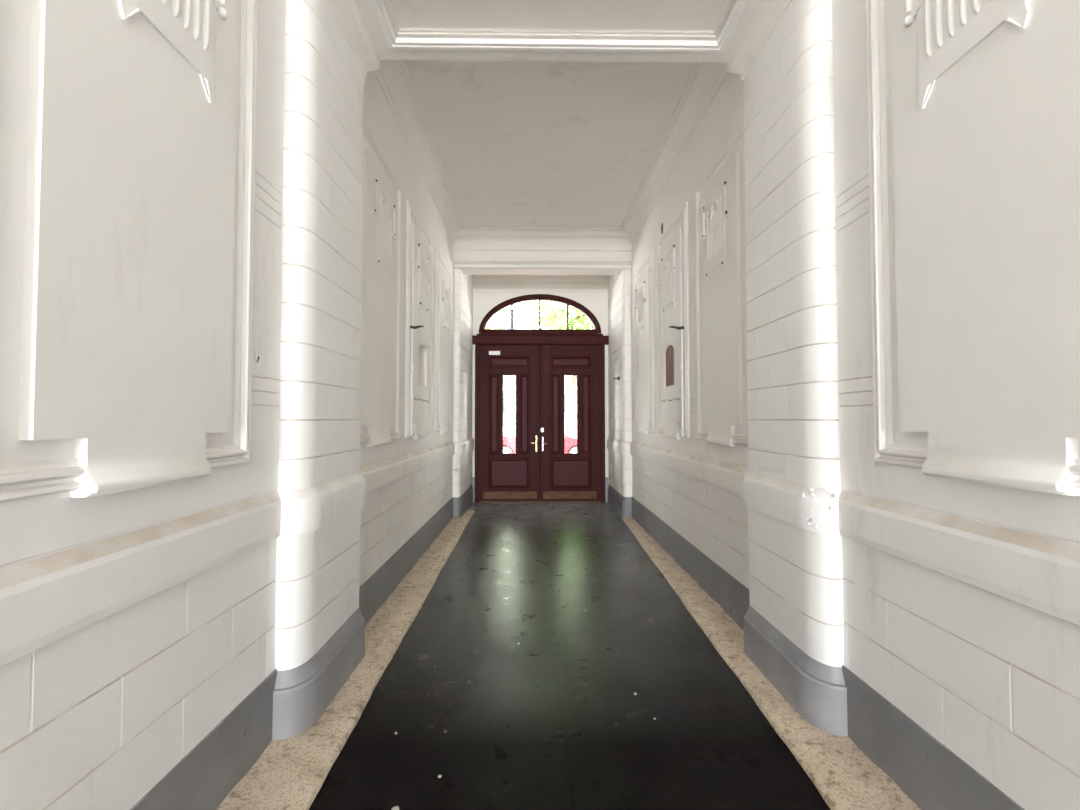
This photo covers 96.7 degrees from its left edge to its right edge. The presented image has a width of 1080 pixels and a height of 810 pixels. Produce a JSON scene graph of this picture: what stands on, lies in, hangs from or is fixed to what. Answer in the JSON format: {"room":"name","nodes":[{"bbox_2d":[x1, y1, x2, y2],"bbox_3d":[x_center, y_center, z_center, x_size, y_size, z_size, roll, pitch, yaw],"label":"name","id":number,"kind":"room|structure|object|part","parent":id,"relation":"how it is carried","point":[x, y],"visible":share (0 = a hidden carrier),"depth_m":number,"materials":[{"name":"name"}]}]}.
{"room":"building entrance hallway","nodes":[
{"label":"building entrance hallway","id":0,"kind":"room"},
{"bbox_2d":[0,0,454,809],"bbox_3d":[-1.477,-0.784,1.518,0.514,5.050,12.270,0,-2,-1],"label":"wall","id":1,"kind":"structure","parent":0,"point":[141,141],"depth_m":1.59,"materials":[{"name":"white paint"}]},
{"bbox_3d":[-1.267,-0.847,1.598,0.072,2.220,0.770,0,-2,-1],"label":"panel","id":2,"kind":"part","parent":1,"relation":"part of","materials":[{"name":"white paint"}]},
{"bbox_3d":[-1.278,-0.947,1.600,0.034,2.380,1.120,0,-2,-1],"label":"panel frame","id":3,"kind":"part","parent":1,"relation":"part of","materials":[{"name":"white paint"}]},
{"bbox_2d":[254,336,258,361],"bbox_3d":[-1.296,-0.256,2.198,0.019,0.120,0.026,0,-2,-1],"label":"flake","id":4,"kind":"object","parent":1,"relation":"attached to","point":[256,352],"visible":1,"depth_m":2.19,"materials":[{"name":"paint"}]},
{"bbox_2d":[130,485,472,809],"bbox_3d":[-1.252,1.478,2.228,0.222,0.366,13.764,0,-2,-1],"label":"baseboard","id":5,"kind":"structure","parent":1,"relation":"attached to","point":[202,780],"depth_m":2.33,"materials":[{"name":"grey paint"}]},
{"bbox_2d":[275,0,364,670],"bbox_3d":[-1.263,-0.599,2.827,0.214,4.150,0.882,0,-2,-1],"label":"pillar","id":6,"kind":"structure","parent":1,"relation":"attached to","point":[321,489],"depth_m":2.59,"materials":[{"name":"white paint"}]},
{"bbox_2d":[327,0,379,76],"bbox_3d":[-1.150,-2.319,2.925,0.126,0.145,0.710,0,-2,-1],"label":"trim","id":7,"kind":"structure","parent":1,"relation":"attached to","point":[347,14],"depth_m":2.97,"materials":[{"name":"paint"}]},
{"bbox_3d":[-1.300,-0.784,3.937,0.061,2.220,0.770,0,-2,-1],"label":"panel","id":8,"kind":"part","parent":1,"relation":"part of","materials":[{"name":"white paint"}]},
{"bbox_3d":[-1.310,-0.884,3.939,0.029,2.380,1.120,0,-2,-1],"label":"panel frame","id":9,"kind":"part","parent":1,"relation":"part of","materials":[{"name":"white paint"}]},
{"bbox_2d":[409,328,416,439],"bbox_3d":[-1.301,-0.210,4.931,0.052,1.137,0.150,0,-2,5],"label":"pipe","id":10,"kind":"object","parent":1,"relation":"attached to","point":[412,431],"visible":0.94,"depth_m":4.87,"materials":[{"name":"white paint"}]},
{"bbox_2d":[410,325,423,328],"bbox_3d":[-1.268,-0.812,5.045,0.085,0.085,0.281,0,-2,18],"label":"wall hook","id":11,"kind":"object","parent":1,"relation":"attached to","point":[411,326],"visible":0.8,"depth_m":4.94,"materials":[{"name":"metal"}]},
{"bbox_2d":[373,60,463,242],"bbox_3d":[-1.249,-2.715,5.490,0.188,0.235,4.440,0,-2,-1],"label":"crown molding","id":12,"kind":"structure","parent":1,"relation":"attached to","point":[394,80],"depth_m":4.86,"materials":[{"name":"paint"}]},
{"bbox_3d":[-1.327,-0.846,5.329,0.029,2.380,1.120,0,-2,-1],"label":"panel frame","id":13,"kind":"part","parent":1,"relation":"part of","materials":[{"name":"white paint"}]},
{"bbox_3d":[-1.318,-0.746,5.326,0.061,2.220,0.770,0,-2,-1],"label":"panel","id":14,"kind":"part","parent":1,"relation":"part of","materials":[{"name":"white paint"}]},
{"bbox_3d":[-1.344,-0.809,6.708,0.029,2.380,1.120,0,-2,-1],"label":"panel frame","id":15,"kind":"part","parent":1,"relation":"part of","materials":[{"name":"white paint"}]},
{"bbox_3d":[-1.335,-0.709,6.705,0.061,2.220,0.770,0,-2,-1],"label":"panel","id":16,"kind":"part","parent":1,"relation":"part of","materials":[{"name":"white paint"}]},
{"bbox_2d":[453,269,473,496],"bbox_3d":[-1.340,-0.562,8.422,0.201,4.380,1.712,0,-2,-1],"label":"pier","id":17,"kind":"object","parent":1,"relation":"attached to","point":[463,439],"visible":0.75,"depth_m":7.93,"materials":[{"name":"white paint"}]},
{"bbox_2d":[452,455,457,474],"bbox_3d":[-1.334,0.915,7.513,0.092,0.343,0.105,1,-2,-26],"label":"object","id":18,"kind":"structure","parent":17,"relation":"attached to","point":[454,471],"depth_m":7.53,"materials":[{"name":"white paint"}]},
{"bbox_2d":[472,293,608,476],"bbox_3d":[0.009,-0.365,9.254,3.050,4.430,0.200,0,-2,-1],"label":"wall","id":19,"kind":"structure","parent":0,"point":[597,303],"depth_m":9.19,"materials":[{"name":"beige paint"}]},
{"bbox_2d":[472,477,474,502],"bbox_3d":[-1.284,1.607,9.085,0.100,0.480,0.040,0,-2,-1],"label":"baseboard","id":20,"kind":"structure","parent":19,"relation":"attached to","point":[473,478],"depth_m":9.07,"materials":[{"name":"grey paint"}]},
{"bbox_2d":[479,294,600,332],"bbox_3d":[0.001,-1.739,9.189,2.340,0.765,0.105,0,-2,-1],"label":"window","id":21,"kind":"structure","parent":19,"relation":"in","point":[531,297],"depth_m":9.15,"materials":[{"name":"red paint"}]},
{"bbox_2d":[472,333,608,502],"bbox_3d":[0.011,0.239,9.119,2.710,3.215,0.197,0,-2,-1],"label":"door","id":22,"kind":"structure","parent":19,"relation":"in","point":[539,470],"depth_m":9.10,"materials":[{"name":"red paint"}]},
{"bbox_3d":[-0.868,0.177,9.123,0.193,1.510,0.034,0,-2,-1],"label":"panel","id":23,"kind":"part","parent":22,"relation":"part of","materials":[{"name":"red paint"}]},
{"bbox_3d":[-0.582,-0.815,9.154,0.765,0.215,0.034,0,-2,-1],"label":"panel","id":24,"kind":"part","parent":22,"relation":"part of","materials":[{"name":"red paint"}]},
{"bbox_3d":[-0.582,1.292,9.097,0.765,0.570,0.034,0,-2,-1],"label":"panel","id":25,"kind":"part","parent":22,"relation":"part of","materials":[{"name":"red paint"}]},
{"bbox_3d":[-0.296,0.177,9.131,0.193,1.510,0.034,0,-2,-1],"label":"panel","id":26,"kind":"part","parent":22,"relation":"part of","materials":[{"name":"red paint"}]},
{"bbox_3d":[0.298,0.177,9.116,0.193,1.510,0.034,0,-2,-2],"label":"panel","id":27,"kind":"part","parent":22,"relation":"part of","materials":[{"name":"red paint"}]},
{"bbox_3d":[0.584,-0.815,9.153,0.765,0.215,0.034,0,-2,-2],"label":"panel","id":28,"kind":"part","parent":22,"relation":"part of","materials":[{"name":"red paint"}]},
{"bbox_3d":[0.584,1.292,9.096,0.765,0.570,0.034,0,-2,-2],"label":"panel","id":29,"kind":"part","parent":22,"relation":"part of","materials":[{"name":"red paint"}]},
{"bbox_3d":[0.870,0.177,9.138,0.193,1.510,0.034,0,-2,-2],"label":"panel","id":30,"kind":"part","parent":22,"relation":"part of","materials":[{"name":"red paint"}]},
{"bbox_2d":[472,275,608,292],"bbox_3d":[0.011,-2.320,9.157,2.750,0.345,0.100,0,-2,-1],"label":"crown molding","id":31,"kind":"structure","parent":19,"relation":"attached to","point":[481,283],"depth_m":9.15,"materials":[{"name":"beige paint"}]},
{"bbox_2d":[605,477,608,501],"bbox_3d":[1.296,1.607,9.117,0.120,0.480,0.040,0,-2,-1],"label":"baseboard","id":32,"kind":"structure","parent":19,"relation":"attached to","point":[606,478],"depth_m":9.10,"materials":[{"name":"grey paint"}]},
{"bbox_2d":[404,60,696,227],"bbox_3d":[0.069,-2.980,5.574,3.425,0.300,4.620,0,-2,-1],"label":"ceiling","id":33,"kind":"structure","parent":0,"point":[557,144],"depth_m":5.01,"materials":[{"name":"paint"}]},
{"bbox_2d":[453,227,631,274],"bbox_3d":[0.042,-2.482,7.736,2.925,0.620,0.510,0,-2,-1],"label":"beam","id":34,"kind":"structure","parent":33,"relation":"attached to","point":[476,250],"depth_m":7.58,"materials":[{"name":"beige paint"}]},
{"bbox_2d":[309,502,830,809],"bbox_3d":[0.111,1.656,2.057,3.025,0.001,14.400,0,-2,-1],"label":"floor","id":35,"kind":"structure","parent":0,"point":[554,719],"depth_m":2.72,"materials":[{"name":"black stone"}]},
{"bbox_2d":[216,510,474,809],"bbox_3d":[-1.094,1.632,1.768,0.507,0.073,12.850,0,-2,-1],"label":"floor border","id":36,"kind":"object","parent":35,"relation":"on","point":[290,773],"visible":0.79,"depth_m":2.50,"materials":[{"name":"stone"}]},
{"bbox_2d":[622,517,920,809],"bbox_3d":[1.278,1.633,1.798,0.598,0.073,12.850,0,-2,-1],"label":"floor border","id":37,"kind":"object","parent":35,"relation":"on","point":[843,775],"visible":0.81,"depth_m":2.41,"materials":[{"name":"stone"}]},
{"bbox_2d":[630,0,1079,809],"bbox_3d":[1.714,-0.783,1.558,0.514,5.050,12.270,0,-2,-1],"label":"wall","id":38,"kind":"structure","parent":0,"point":[957,122],"depth_m":1.82,"materials":[{"name":"white paint"}]},
{"bbox_2d":[607,269,631,496],"bbox_3d":[1.392,-0.561,8.456,0.226,4.380,1.712,0,-2,-1],"label":"pillar","id":39,"kind":"structure","parent":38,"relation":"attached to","point":[619,439],"depth_m":7.94,"materials":[{"name":"white paint"}]},
{"bbox_3d":[1.442,-0.708,6.740,0.061,2.220,0.770,0,-2,-1],"label":"panel","id":40,"kind":"part","parent":38,"relation":"part of","materials":[{"name":"white paint"}]},
{"bbox_3d":[1.452,-0.808,6.743,0.029,2.380,1.120,0,-2,-1],"label":"panel frame","id":41,"kind":"part","parent":38,"relation":"part of","materials":[{"name":"white paint"}]},
{"bbox_2d":[666,345,673,386],"bbox_3d":[1.479,-0.442,5.403,0.027,0.459,0.382,0,-2,-1],"label":"board","id":42,"kind":"object","parent":38,"relation":"attached to","point":[670,350],"visible":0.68,"depth_m":5.39,"materials":[{"name":"brown wood"}]},
{"bbox_3d":[1.460,-0.745,5.361,0.061,2.220,0.770,0,-2,-1],"label":"panel","id":43,"kind":"part","parent":38,"relation":"part of","materials":[{"name":"white paint"}]},
{"bbox_3d":[1.469,-0.845,5.364,0.029,2.380,1.120,0,-2,-1],"label":"panel frame","id":44,"kind":"part","parent":38,"relation":"part of","materials":[{"name":"white paint"}]},
{"bbox_2d":[621,62,728,243],"bbox_3d":[1.388,-2.714,5.523,0.188,0.235,4.440,0,-2,-1],"label":"crown molding","id":45,"kind":"structure","parent":38,"relation":"attached to","point":[705,81],"depth_m":4.89,"materials":[{"name":"paint"}]},
{"bbox_2d":[669,326,683,329],"bbox_3d":[1.417,-0.811,5.079,0.085,0.085,0.281,1,-2,-19],"label":"wall hook","id":46,"kind":"object","parent":38,"relation":"attached to","point":[674,327],"visible":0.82,"depth_m":4.97,"materials":[{"name":"metal"}]},
{"bbox_2d":[676,329,684,439],"bbox_3d":[1.444,-0.208,4.963,0.050,1.136,0.149,0,-2,-17],"label":"pipe","id":47,"kind":"object","parent":38,"relation":"attached to","point":[682,367],"visible":0.99,"depth_m":4.91,"materials":[{"name":"white paint"}]},
{"bbox_3d":[1.477,-0.783,3.971,0.061,2.220,0.770,0,-2,-1],"label":"panel","id":48,"kind":"part","parent":38,"relation":"part of","materials":[{"name":"white paint"}]},
{"bbox_3d":[1.486,-0.883,3.974,0.029,2.380,1.120,0,-2,-1],"label":"panel frame","id":49,"kind":"part","parent":38,"relation":"part of","materials":[{"name":"white paint"}]},
{"bbox_2d":[728,0,791,79],"bbox_3d":[1.361,-2.318,2.956,0.126,0.145,0.710,0,-2,-1],"label":"trim","id":50,"kind":"structure","parent":38,"relation":"attached to","point":[769,13],"depth_m":2.98,"materials":[{"name":"paint"}]},
{"bbox_2d":[743,0,843,666],"bbox_3d":[1.472,-0.598,2.860,0.206,4.150,0.884,0,-2,-1],"label":"pillar","id":51,"kind":"structure","parent":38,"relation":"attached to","point":[791,484],"depth_m":2.64,"materials":[{"name":"white paint"}]},
{"bbox_2d":[608,484,1024,809],"bbox_3d":[1.474,1.479,2.261,0.214,0.366,13.764,0,-2,-1],"label":"baseboard","id":52,"kind":"structure","parent":38,"relation":"attached to","point":[929,773],"depth_m":2.36,"materials":[{"name":"grey paint"}]},
{"bbox_3d":[1.513,-0.946,1.635,0.034,2.380,1.120,0,-2,-1],"label":"panel frame","id":53,"kind":"part","parent":38,"relation":"part of","materials":[{"name":"white paint"}]},
{"bbox_3d":[1.502,-0.846,1.632,0.072,2.220,0.770,0,-2,-1],"label":"panel","id":54,"kind":"part","parent":38,"relation":"part of","materials":[{"name":"white paint"}]},
{"label":"outside","id":55,"kind":"structure","parent":0,"visible":0},
{"label":"street","id":56,"kind":"object","parent":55,"visible":0},
{"bbox_2d":[485,304,521,328],"bbox_3d":[-3.178,-4.029,25.957,4.554,12.678,5.237,0,-2,-1],"label":"street tree","id":57,"kind":"object","parent":56,"relation":"on","point":[489,325],"visible":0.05,"depth_m":25.94,"materials":[{"name":"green plant"}]},
{"bbox_2d":[488,300,591,436],"bbox_3d":[-0.411,-5.033,33.021,36.000,15.150,6.250,0,-2,-1],"label":"townhouse","id":58,"kind":"structure","parent":56,"relation":"on","point":[509,382],"depth_m":30.04,"materials":[{"name":"stone"}]},
{"bbox_3d":[-2.095,-4.886,30.114,1.200,2.200,0.030,0,-2,-1],"label":"pane","id":59,"kind":"part","parent":58,"relation":"part of","materials":[{"name":"clear glass"}]},
{"bbox_3d":[-2.095,-0.088,29.985,0.900,1.200,0.030,0,-2,-1],"label":"pane","id":60,"kind":"part","parent":58,"relation":"part of","materials":[{"name":"clear glass"}]},
{"bbox_3d":[1.225,-4.885,30.156,1.200,2.200,0.030,0,-2,-1],"label":"pane","id":61,"kind":"part","parent":58,"relation":"part of","materials":[{"name":"clear glass"}]},
{"bbox_3d":[1.225,-0.087,30.026,0.900,1.200,0.030,0,-2,-1],"label":"pane","id":62,"kind":"part","parent":58,"relation":"part of","materials":[{"name":"clear glass"}]},
{"bbox_2d":[503,422,576,452],"bbox_3d":[0.015,1.362,17.571,4.130,1.448,1.940,0,-2,-1],"label":"parked car","id":63,"kind":"object","parent":56,"relation":"on","point":[508,427],"visible":0.1,"depth_m":16.79,"materials":[{"name":"red paint"}]},
{"bbox_2d":[514,300,593,437],"bbox_3d":[1.504,-5.055,21.723,6.866,14.500,6.659,0,-2,-1],"label":"street tree","id":64,"kind":"object","parent":56,"relation":"on","point":[579,319],"visible":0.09,"depth_m":21.10,"materials":[{"name":"green plant"}]},
{"bbox_3d":[0.151,-3.328,-0.973,3.425,0.300,7.070,0,-2,-1],"label":"ceiling","id":65,"kind":"structure","parent":0,"visible":0},
{"bbox_2d":[355,0,761,62],"bbox_3d":[0.102,-2.812,2.904,3.025,0.921,0.810,0,-2,-1],"label":"beam","id":66,"kind":"structure","parent":65,"relation":"attached to","point":[702,31],"depth_m":3.07,"materials":[{"name":"paint"}]}
]}

